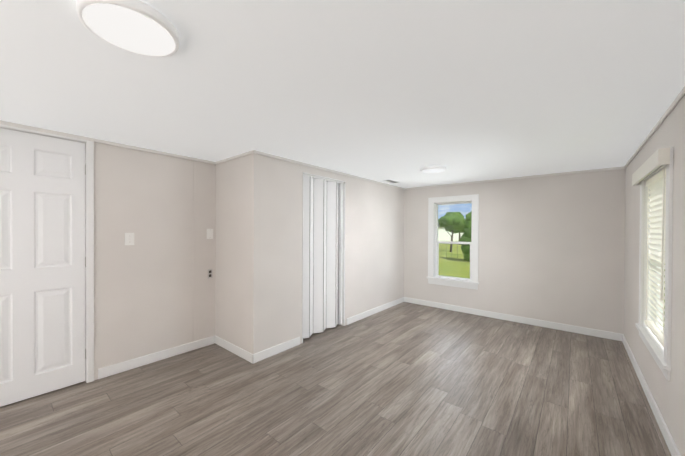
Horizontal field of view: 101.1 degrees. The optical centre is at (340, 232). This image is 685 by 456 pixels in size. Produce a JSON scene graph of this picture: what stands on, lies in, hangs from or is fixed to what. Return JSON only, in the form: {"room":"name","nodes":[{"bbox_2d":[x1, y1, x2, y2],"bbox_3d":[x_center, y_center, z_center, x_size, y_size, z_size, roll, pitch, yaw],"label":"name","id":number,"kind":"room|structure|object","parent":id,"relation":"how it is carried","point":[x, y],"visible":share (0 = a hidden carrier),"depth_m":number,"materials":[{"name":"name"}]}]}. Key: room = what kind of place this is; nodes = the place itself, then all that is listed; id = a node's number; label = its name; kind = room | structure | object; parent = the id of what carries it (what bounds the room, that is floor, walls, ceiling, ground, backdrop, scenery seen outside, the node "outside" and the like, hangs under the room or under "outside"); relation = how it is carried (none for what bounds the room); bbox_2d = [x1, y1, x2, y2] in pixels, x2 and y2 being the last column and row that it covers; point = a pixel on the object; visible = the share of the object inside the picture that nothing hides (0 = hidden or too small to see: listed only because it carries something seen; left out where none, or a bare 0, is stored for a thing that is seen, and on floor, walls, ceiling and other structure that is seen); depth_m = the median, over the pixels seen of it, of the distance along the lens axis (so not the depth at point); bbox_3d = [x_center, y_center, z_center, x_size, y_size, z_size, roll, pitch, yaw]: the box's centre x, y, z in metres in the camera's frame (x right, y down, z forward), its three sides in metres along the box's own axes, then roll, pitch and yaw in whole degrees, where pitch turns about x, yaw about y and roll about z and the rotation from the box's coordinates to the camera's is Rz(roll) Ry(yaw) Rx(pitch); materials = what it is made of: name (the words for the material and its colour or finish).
{"room":"empty bedroom","nodes":[
{"label":"empty bedroom","id":0,"kind":"room"},
{"bbox_2d":[94,142,215,379],"bbox_3d":[-2.526,0.243,2.139,0.120,2.130,3.164,1,1,40],"label":"wall","id":1,"kind":"structure","parent":0,"point":[143,295],"depth_m":2.80,"materials":[{"name":"paint"}]},
{"bbox_2d":[0,123,93,406],"bbox_3d":[-2.456,0.243,2.183,0.171,2.128,0.820,1,1,40],"label":"entry door","id":2,"kind":"structure","parent":1,"relation":"in","point":[46,262],"depth_m":2.26,"materials":[{"name":"white paint"}]},
{"bbox_2d":[0,120,214,163],"bbox_3d":[-2.430,-0.805,2.135,0.015,0.031,3.044,1,1,40],"label":"trim","id":3,"kind":"structure","parent":1,"relation":"attached to","point":[96,140],"depth_m":2.50,"materials":[{"name":"white paint"}]},
{"bbox_2d":[125,233,133,244],"bbox_3d":[-1.992,0.064,2.667,0.020,0.118,0.074,1,1,40],"label":"switch plate","id":4,"kind":"object","parent":1,"relation":"attached to","point":[129,238],"visible":1,"depth_m":2.67,"materials":[{"name":"white plastic"}]},
{"bbox_2d":[98,335,215,378],"bbox_3d":[-2.441,1.262,2.150,0.012,0.092,3.044,1,1,40],"label":"baseboard","id":5,"kind":"structure","parent":1,"relation":"attached to","point":[107,371],"depth_m":2.82,"materials":[{"name":"white wood"}]},
{"bbox_2d":[193,161,194,340],"bbox_3d":[-1.621,0.210,3.127,0.003,2.004,0.024,1,1,40],"label":"trim","id":6,"kind":"structure","parent":1,"relation":"attached to","point":[193,250],"depth_m":3.12,"materials":[{"name":"paint"}]},
{"bbox_2d":[208,269,211,277],"bbox_3d":[-1.507,0.480,3.266,0.005,0.106,0.054,1,1,40],"label":"electrical outlet","id":7,"kind":"object","parent":1,"relation":"attached to","point":[209,273],"visible":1,"depth_m":3.26,"materials":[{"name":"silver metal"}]},
{"bbox_2d":[207,229,212,238],"bbox_3d":[-1.506,0.018,3.259,0.008,0.118,0.074,1,1,40],"label":"switch plate","id":8,"kind":"object","parent":1,"relation":"attached to","point":[209,233],"visible":1,"depth_m":3.26,"materials":[{"name":"white plastic"}]},
{"bbox_2d":[215,155,246,350],"bbox_3d":[-1.219,0.242,3.188,0.784,2.130,0.120,1,1,40],"label":"wall","id":9,"kind":"structure","parent":0,"point":[231,263],"depth_m":3.08,"materials":[{"name":"paint"}]},
{"bbox_2d":[215,336,253,363],"bbox_3d":[-1.165,1.262,3.058,0.784,0.092,0.012,1,1,40],"label":"baseboard","id":10,"kind":"structure","parent":9,"relation":"attached to","point":[236,350],"depth_m":3.02,"materials":[{"name":"white wood"}]},
{"bbox_2d":[215,150,253,164],"bbox_3d":[-1.160,-0.805,3.046,0.800,0.031,0.015,1,1,40],"label":"trim","id":11,"kind":"structure","parent":9,"relation":"attached to","point":[235,156],"depth_m":3.01,"materials":[{"name":"white paint"}]},
{"bbox_2d":[247,153,404,353],"bbox_3d":[0.124,0.242,4.092,0.120,2.130,3.230,1,1,40],"label":"wall","id":12,"kind":"structure","parent":0,"point":[374,245],"depth_m":3.23,"materials":[{"name":"paint"}]},
{"bbox_2d":[302,172,344,342],"bbox_3d":[-0.233,0.299,3.662,0.124,2.018,0.796,1,1,40],"label":"door","id":13,"kind":"structure","parent":12,"relation":"in","point":[323,249],"depth_m":3.62,"materials":[{"name":"white plastic"}]},
{"bbox_2d":[252,297,403,363],"bbox_3d":[0.166,1.262,4.052,0.012,0.092,3.243,1,1,40],"label":"baseboard","id":14,"kind":"structure","parent":12,"relation":"attached to","point":[271,351],"depth_m":3.23,"materials":[{"name":"white wood"}]},
{"bbox_2d":[254,150,404,189],"bbox_3d":[0.176,-0.806,4.035,0.015,0.031,3.246,1,1,40],"label":"trim","id":15,"kind":"structure","parent":12,"relation":"attached to","point":[294,161],"depth_m":3.49,"materials":[{"name":"white paint"}]},
{"bbox_2d":[0,302,670,455],"bbox_3d":[-0.409,1.375,2.558,5.053,0.120,6.514,1,1,40],"label":"floor","id":16,"kind":"structure","parent":0,"point":[406,379],"depth_m":2.20,"materials":[{"name":"laminate"}]},
{"bbox_2d":[0,0,684,187],"bbox_3d":[-0.398,-0.875,2.543,5.053,0.120,6.514,1,1,40],"label":"ceiling","id":17,"kind":"structure","parent":0,"point":[402,92],"depth_m":1.51,"materials":[{"name":"white paint"}]},
{"bbox_2d":[76,0,178,57],"bbox_3d":[-0.802,-0.785,1.087,0.316,0.042,0.316,1,1,40],"label":"flush ceiling light","id":18,"kind":"object","parent":17,"relation":"attached to","point":[139,27],"visible":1,"depth_m":1.05,"materials":[{"name":"white plastic"}]},
{"bbox_2d":[383,179,399,182],"bbox_3d":[0.831,-0.818,4.543,0.120,0.007,0.340,1,1,40],"label":"ceiling vent","id":19,"kind":"object","parent":17,"relation":"in","point":[390,181],"visible":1,"depth_m":4.53,"materials":[{"name":"white metal"}]},
{"bbox_2d":[420,165,445,172],"bbox_3d":[1.173,-0.792,3.553,0.310,0.042,0.310,1,1,40],"label":"flush ceiling light","id":20,"kind":"object","parent":17,"relation":"attached to","point":[434,169],"visible":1,"depth_m":3.46,"materials":[{"name":"white plastic"}]},
{"bbox_2d":[404,169,625,333],"bbox_3d":[2.367,0.251,4.402,3.169,2.130,0.120,1,1,40],"label":"wall","id":21,"kind":"structure","parent":0,"point":[551,248],"depth_m":3.94,"materials":[{"name":"paint"}]},
{"bbox_2d":[427,194,478,289],"bbox_3d":[1.905,0.151,4.758,0.844,1.514,0.158,1,1,40],"label":"window","id":22,"kind":"structure","parent":21,"relation":"in","point":[435,277],"depth_m":4.78,"materials":[{"name":"white wood"}]},
{"bbox_2d":[404,297,621,340],"bbox_3d":[2.320,1.270,4.358,2.903,0.092,0.012,1,1,40],"label":"baseboard","id":23,"kind":"structure","parent":21,"relation":"attached to","point":[576,329],"depth_m":4.06,"materials":[{"name":"white wood"}]},
{"bbox_2d":[405,166,625,189],"bbox_3d":[2.329,-0.797,4.343,2.929,0.031,0.015,1,1,40],"label":"trim","id":24,"kind":"structure","parent":21,"relation":"attached to","point":[574,172],"depth_m":4.04,"materials":[{"name":"white paint"}]},
{"bbox_2d":[624,95,684,455],"bbox_3d":[1.452,0.271,0.925,0.120,2.130,6.394,1,1,40],"label":"wall","id":25,"kind":"structure","parent":0,"point":[669,397],"depth_m":1.77,"materials":[{"name":"paint"}]},
{"bbox_2d":[622,334,680,455],"bbox_3d":[1.434,1.289,1.020,0.012,0.092,6.274,1,1,40],"label":"baseboard","id":26,"kind":"structure","parent":25,"relation":"attached to","point":[670,442],"depth_m":2.06,"materials":[{"name":"white wood"}]},
{"bbox_2d":[632,147,673,380],"bbox_3d":[2.409,0.198,2.126,0.182,1.458,1.055,1,1,40],"label":"window","id":27,"kind":"structure","parent":25,"relation":"in","point":[654,171],"depth_m":2.17,"materials":[{"name":"white"}]},
{"bbox_2d":[624,86,684,168],"bbox_3d":[1.443,-0.779,1.007,0.015,0.031,6.274,1,1,40],"label":"trim","id":28,"kind":"structure","parent":25,"relation":"attached to","point":[678,98],"depth_m":1.96,"materials":[{"name":"white paint"}]},
{"label":"outside","id":29,"kind":"structure","parent":0,"visible":0},
{"bbox_2d":[439,241,664,307],"bbox_3d":[-0.151,1.885,-0.113,300.000,0.001,300.000,1,1,40],"label":"lawn","id":30,"kind":"structure","parent":29,"point":[446,268],"depth_m":16.31,"materials":[{"name":"green plant"}]},
{"bbox_2d":[438,219,462,240],"bbox_3d":[24.252,-0.520,54.690,11.700,4.300,7.700,0,0,20],"label":"neighbouring house","id":31,"kind":"structure","parent":30,"relation":"on","point":[443,231],"depth_m":52.62,"materials":[{"name":"white"}]},
{"bbox_2d":[438,212,464,251],"bbox_3d":[9.809,-0.023,24.731,2.035,3.592,2.524,1,1,40],"label":"oak tree","id":32,"kind":"object","parent":30,"relation":"on","point":[459,217],"depth_m":24.14,"materials":[{"name":"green plant"}]},
{"bbox_2d":[449,219,465,244],"bbox_3d":[16.508,-0.179,38.579,2.999,3.763,2.881,1,1,40],"label":"oak tree","id":33,"kind":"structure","parent":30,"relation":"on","point":[460,231],"depth_m":37.78,"materials":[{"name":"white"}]},
{"bbox_2d":[459,211,471,260],"bbox_3d":[7.994,0.258,17.012,1.430,3.286,1.418,1,1,40],"label":"tree","id":34,"kind":"object","parent":30,"relation":"on","point":[464,238],"depth_m":16.81,"materials":[{"name":"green plant"}]}
]}

